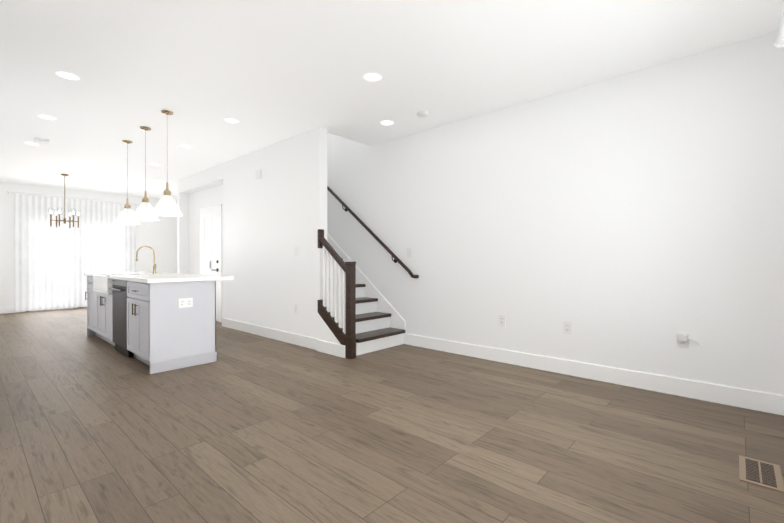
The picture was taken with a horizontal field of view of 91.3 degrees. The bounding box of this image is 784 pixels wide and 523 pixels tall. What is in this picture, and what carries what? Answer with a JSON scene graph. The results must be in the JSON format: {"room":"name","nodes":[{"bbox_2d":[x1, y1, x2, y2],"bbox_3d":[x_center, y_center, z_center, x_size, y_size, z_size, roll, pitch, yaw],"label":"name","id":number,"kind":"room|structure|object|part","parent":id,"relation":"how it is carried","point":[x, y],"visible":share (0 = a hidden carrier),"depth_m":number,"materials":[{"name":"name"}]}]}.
{"room":"empty living room","nodes":[
{"label":"empty living room","id":0,"kind":"room"},
{"bbox_2d":[0,182,176,306],"bbox_3d":[-7.436,-0.289,8.806,0.120,2.740,4.570,0,0,42],"label":"wall","id":1,"kind":"structure","parent":0,"point":[159,237],"depth_m":9.23,"materials":[{"name":"paint"}]},
{"bbox_2d":[0,306,19,312],"bbox_3d":[-8.414,1.013,7.616,0.016,0.140,1.490,0,0,42],"label":"baseboard","id":2,"kind":"structure","parent":1,"relation":"attached to","point":[10,309],"depth_m":8.02,"materials":[{"name":"paint"}]},
{"bbox_2d":[26,307,84,311],"bbox_3d":[-7.296,0.041,8.963,0.060,2.080,1.850,0,0,42],"label":"window","id":3,"kind":"structure","parent":1,"relation":"in","point":[55,309],"depth_m":8.61,"materials":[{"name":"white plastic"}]},
{"bbox_2d":[7,191,139,204],"bbox_3d":[-7.207,-1.449,8.861,0.142,0.048,2.388,0,0,42],"label":"curtain rod","id":4,"kind":"object","parent":1,"relation":"attached to","point":[69,197],"visible":0.96,"depth_m":8.67,"materials":[{"name":"white plastic"}]},
{"bbox_2d":[14,194,135,311],"bbox_3d":[-7.173,-0.184,8.832,0.074,2.470,2.180,0,0,42],"label":"vertical blinds","id":5,"kind":"object","parent":4,"relation":"hanging from","point":[53,264],"visible":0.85,"depth_m":8.61,"materials":[{"name":"white fabric"}]},
{"bbox_2d":[177,126,326,338],"bbox_3d":[-2.304,-1.716,6.612,4.690,5.600,0.980,0,0,42],"label":"wall","id":6,"kind":"structure","parent":0,"point":[274,215],"depth_m":5.47,"materials":[{"name":"paint"}]},
{"bbox_2d":[200,204,221,321],"bbox_3d":[-3.398,0.031,7.124,0.910,2.105,0.079,0,0,42],"label":"door","id":7,"kind":"structure","parent":6,"relation":"in","point":[211,240],"depth_m":7.07,"materials":[{"name":"paint"}]},
{"bbox_2d":[255,170,260,178],"bbox_3d":[-1.961,-1.275,5.624,0.120,0.120,0.034,0,0,42],"label":"smoke detector","id":8,"kind":"object","parent":6,"relation":"attached to","point":[257,174],"visible":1,"depth_m":5.61,"materials":[{"name":"white plastic"}]},
{"bbox_2d":[221,317,316,349],"bbox_3d":[-1.870,1.015,5.560,2.636,0.140,0.019,0,0,42],"label":"baseboard","id":9,"kind":"structure","parent":6,"relation":"attached to","point":[304,341],"depth_m":5.37,"materials":[{"name":"paint"}]},
{"bbox_2d":[294,304,297,312],"bbox_3d":[-1.253,0.616,5.008,0.075,0.120,0.008,0,0,42],"label":"electrical outlet plate","id":10,"kind":"object","parent":6,"relation":"attached to","point":[295,305],"depth_m":5.00,"materials":[{"name":"white plastic"}]},
{"bbox_2d":[0,307,783,522],"bbox_3d":[-3.059,1.136,4.882,11.880,0.100,4.810,0,0,42],"label":"floor","id":11,"kind":"structure","parent":0,"point":[246,427],"depth_m":2.33,"materials":[{"name":"brown wood"}]},
{"bbox_2d":[85,274,217,373],"bbox_3d":[-3.203,0.631,4.878,2.878,0.910,0.695,0,0,42],"label":"kitchen island","id":12,"kind":"object","parent":11,"relation":"on","point":[165,332],"depth_m":4.02,"materials":[{"name":"grey wood"}]},
{"bbox_3d":[-3.551,0.286,5.096,0.778,0.220,0.544,0,0,42],"label":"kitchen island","id":13,"kind":"part","parent":12,"relation":"part of","materials":[{"name":"white"}]},
{"bbox_3d":[-3.153,0.643,4.447,0.590,0.848,0.121,0,0,42],"label":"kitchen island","id":14,"kind":"part","parent":12,"relation":"part of","materials":[{"name":"grey metal"}]},
{"bbox_2d":[84,272,233,282],"bbox_3d":[-3.137,0.186,4.951,2.920,0.040,0.850,0,0,42],"label":"island countertop","id":15,"kind":"structure","parent":12,"relation":"on","point":[151,277],"depth_m":4.27,"materials":[{"name":"white stone"}]},
{"bbox_2d":[136,246,156,272],"bbox_3d":[-3.370,-0.027,5.269,0.094,0.384,0.252,0,0,42],"label":"kitchen faucet","id":16,"kind":"object","parent":15,"relation":"on","point":[154,266],"visible":1,"depth_m":5.31,"materials":[{"name":"gold metal"}]},
{"bbox_2d":[179,298,192,307],"bbox_3d":[-2.120,0.425,3.941,0.008,0.095,0.135,0,0,42],"label":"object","id":17,"kind":"structure","parent":12,"relation":"attached to","point":[185,302],"depth_m":3.94,"materials":[{"name":"white plastic"}]},
{"bbox_2d":[317,229,355,358],"bbox_3d":[-0.632,0.348,4.510,0.604,1.477,0.171,0,0,42],"label":"stair railing","id":18,"kind":"object","parent":11,"relation":"on","point":[337,320],"depth_m":4.46,"materials":[{"name":"brown wood"}]},
{"bbox_2d":[342,258,404,355],"bbox_3d":[-1.232,-0.055,5.728,3.031,2.280,0.840,0,0,42],"label":"stairs","id":19,"kind":"structure","parent":11,"relation":"on","point":[375,331],"depth_m":4.93,"materials":[{"name":"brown wood"}]},
{"bbox_2d":[739,455,783,492],"bbox_3d":[1.897,1.086,1.975,0.160,0.006,0.320,0,0,42],"label":"floor vent","id":20,"kind":"object","parent":11,"relation":"in","point":[760,473],"visible":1,"depth_m":1.96,"materials":[{"name":"beige metal"}]},
{"bbox_2d":[0,0,783,200],"bbox_3d":[-3.059,-1.804,4.878,11.880,0.300,4.570,0,0,42],"label":"ceiling","id":21,"kind":"structure","parent":0,"point":[265,73],"depth_m":3.23,"materials":[{"name":"paint"}]},
{"bbox_2d":[24,142,39,145],"bbox_3d":[-5.052,-1.652,5.383,0.171,0.003,0.171,0,0,3],"label":"recessed light","id":22,"kind":"object","parent":21,"relation":"in","point":[36,144],"depth_m":5.37,"materials":[{"name":"white plastic"}]},
{"bbox_2d":[34,138,48,143],"bbox_3d":[-4.774,-1.637,5.228,0.140,0.032,0.140,0,0,42],"label":"air vent","id":23,"kind":"object","parent":21,"relation":"attached to","point":[38,140],"visible":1,"depth_m":5.20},
{"bbox_2d":[37,115,56,119],"bbox_3d":[-3.957,-1.651,4.401,0.171,0.003,0.171,0,0,33],"label":"recessed light","id":24,"kind":"object","parent":21,"relation":"in","point":[46,117],"depth_m":4.40,"materials":[{"name":"white plastic"}]},
{"bbox_2d":[48,174,80,227],"bbox_3d":[-6.225,-1.154,7.295,0.416,1.004,0.470,0,0,42],"label":"chandelier","id":25,"kind":"object","parent":21,"relation":"hanging from","point":[59,213],"visible":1,"depth_m":7.29,"materials":[{"name":"gold metal"}]},
{"bbox_2d":[55,71,79,79],"bbox_3d":[-2.884,-1.650,3.412,0.171,0.003,0.171,0,0,36],"label":"recessed light","id":26,"kind":"object","parent":21,"relation":"in","point":[66,75],"depth_m":3.40,"materials":[{"name":"white plastic"}]},
{"bbox_2d":[114,140,140,224],"bbox_3d":[-3.636,-1.084,5.269,0.303,1.139,0.303,0,0,42],"label":"pendant light","id":27,"kind":"object","parent":21,"relation":"hanging from","point":[127,216],"visible":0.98,"depth_m":5.24,"materials":[{"name":"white glass"}]},
{"bbox_2d":[131,126,159,220],"bbox_3d":[-3.048,-1.083,4.742,0.303,1.139,0.303,0,0,42],"label":"pendant light","id":28,"kind":"object","parent":21,"relation":"hanging from","point":[143,213],"visible":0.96,"depth_m":4.71,"materials":[{"name":"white glass"}]},
{"bbox_2d":[152,110,182,216],"bbox_3d":[-2.482,-1.083,4.234,0.303,1.139,0.303,0,0,42],"label":"pendant light","id":29,"kind":"object","parent":21,"relation":"hanging from","point":[162,204],"visible":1,"depth_m":4.20,"materials":[{"name":"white glass"}]},
{"bbox_2d":[180,145,192,147],"bbox_3d":[-2.948,-1.652,5.511,0.171,0.003,0.171,0,0,33],"label":"recessed light","id":30,"kind":"object","parent":21,"relation":"in","point":[185,146],"depth_m":5.51,"materials":[{"name":"white plastic"}]},
{"bbox_2d":[224,118,239,122],"bbox_3d":[-1.881,-1.651,4.500,0.171,0.003,0.171,0,0,33],"label":"recessed light","id":31,"kind":"object","parent":21,"relation":"in","point":[230,120],"depth_m":4.49,"materials":[{"name":"white plastic"}]},
{"bbox_2d":[363,73,381,81],"bbox_3d":[-0.173,-1.650,3.439,0.171,0.003,0.171,0,0,33],"label":"recessed light","id":32,"kind":"object","parent":21,"relation":"in","point":[373,77],"depth_m":3.44,"materials":[{"name":"white plastic"}]},
{"bbox_2d":[380,120,393,124],"bbox_3d":[-0.058,-1.651,4.571,0.171,0.003,0.171,0,0,3],"label":"recessed light","id":33,"kind":"object","parent":21,"relation":"in","point":[386,122],"depth_m":4.56,"materials":[{"name":"white plastic"}]},
{"bbox_2d":[417,111,428,117],"bbox_3d":[0.342,-1.637,4.274,0.136,0.032,0.136,0,0,42],"label":"smoke detector","id":34,"kind":"object","parent":21,"relation":"attached to","point":[422,114],"visible":1,"depth_m":4.23,"materials":[{"name":"white plastic"}]},
{"bbox_2d":[327,30,783,394],"bbox_3d":[-1.493,-1.716,6.624,11.880,5.600,0.120,0,0,42],"label":"wall","id":35,"kind":"structure","parent":0,"point":[633,221],"depth_m":3.48,"materials":[{"name":"paint"}]},
{"bbox_2d":[327,186,418,277],"bbox_3d":[-0.882,-1.038,5.929,3.207,2.502,0.095,0,0,42],"label":"handrail","id":36,"kind":"object","parent":35,"relation":"attached to","point":[389,251],"visible":0.62,"depth_m":5.31,"materials":[{"name":"brown wood"}]},
{"bbox_2d":[407,248,410,256],"bbox_3d":[0.219,-0.114,5.001,0.075,0.120,0.011,0,0,42],"label":"switch plate","id":37,"kind":"object","parent":35,"relation":"attached to","point":[408,252],"depth_m":5.00,"materials":[{"name":"white plastic"}]},
{"bbox_2d":[499,315,505,326],"bbox_3d":[1.188,0.637,4.135,0.075,0.120,0.008,0,0,42],"label":"electrical outlet plate","id":38,"kind":"object","parent":35,"relation":"attached to","point":[502,318],"depth_m":4.13,"materials":[{"name":"white plastic"}]},
{"bbox_2d":[327,233,783,415],"bbox_3d":[0.359,-0.211,4.872,6.540,2.594,0.019,0,0,42],"label":"baseboard","id":39,"kind":"structure","parent":35,"relation":"attached to","point":[747,399],"depth_m":3.54,"materials":[{"name":"paint"}]},
{"bbox_2d":[563,321,571,334],"bbox_3d":[1.687,0.638,3.688,0.075,0.120,0.008,0,0,42],"label":"electrical outlet plate","id":40,"kind":"object","parent":35,"relation":"attached to","point":[567,326],"depth_m":3.69,"materials":[{"name":"white plastic"}]},
{"bbox_2d":[677,332,699,347],"bbox_3d":[2.364,0.633,3.057,0.146,0.120,0.044,0,0,42],"label":"electrical outlet plate","id":41,"kind":"object","parent":35,"relation":"attached to","point":[683,339],"depth_m":3.08,"materials":[{"name":"white plastic"}]},
{"bbox_3d":[1.318,-0.279,0.954,0.120,2.740,4.570,0,0,42],"label":"wall","id":42,"kind":"structure","parent":0,"visible":0},
{"bbox_2d":[774,8,783,47],"bbox_3d":[1.413,-1.209,1.244,0.124,0.080,2.342,0,0,42],"label":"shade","id":43,"kind":"object","parent":42,"relation":"attached to","point":[779,42],"visible":1,"depth_m":2.04,"materials":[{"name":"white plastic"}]}
]}

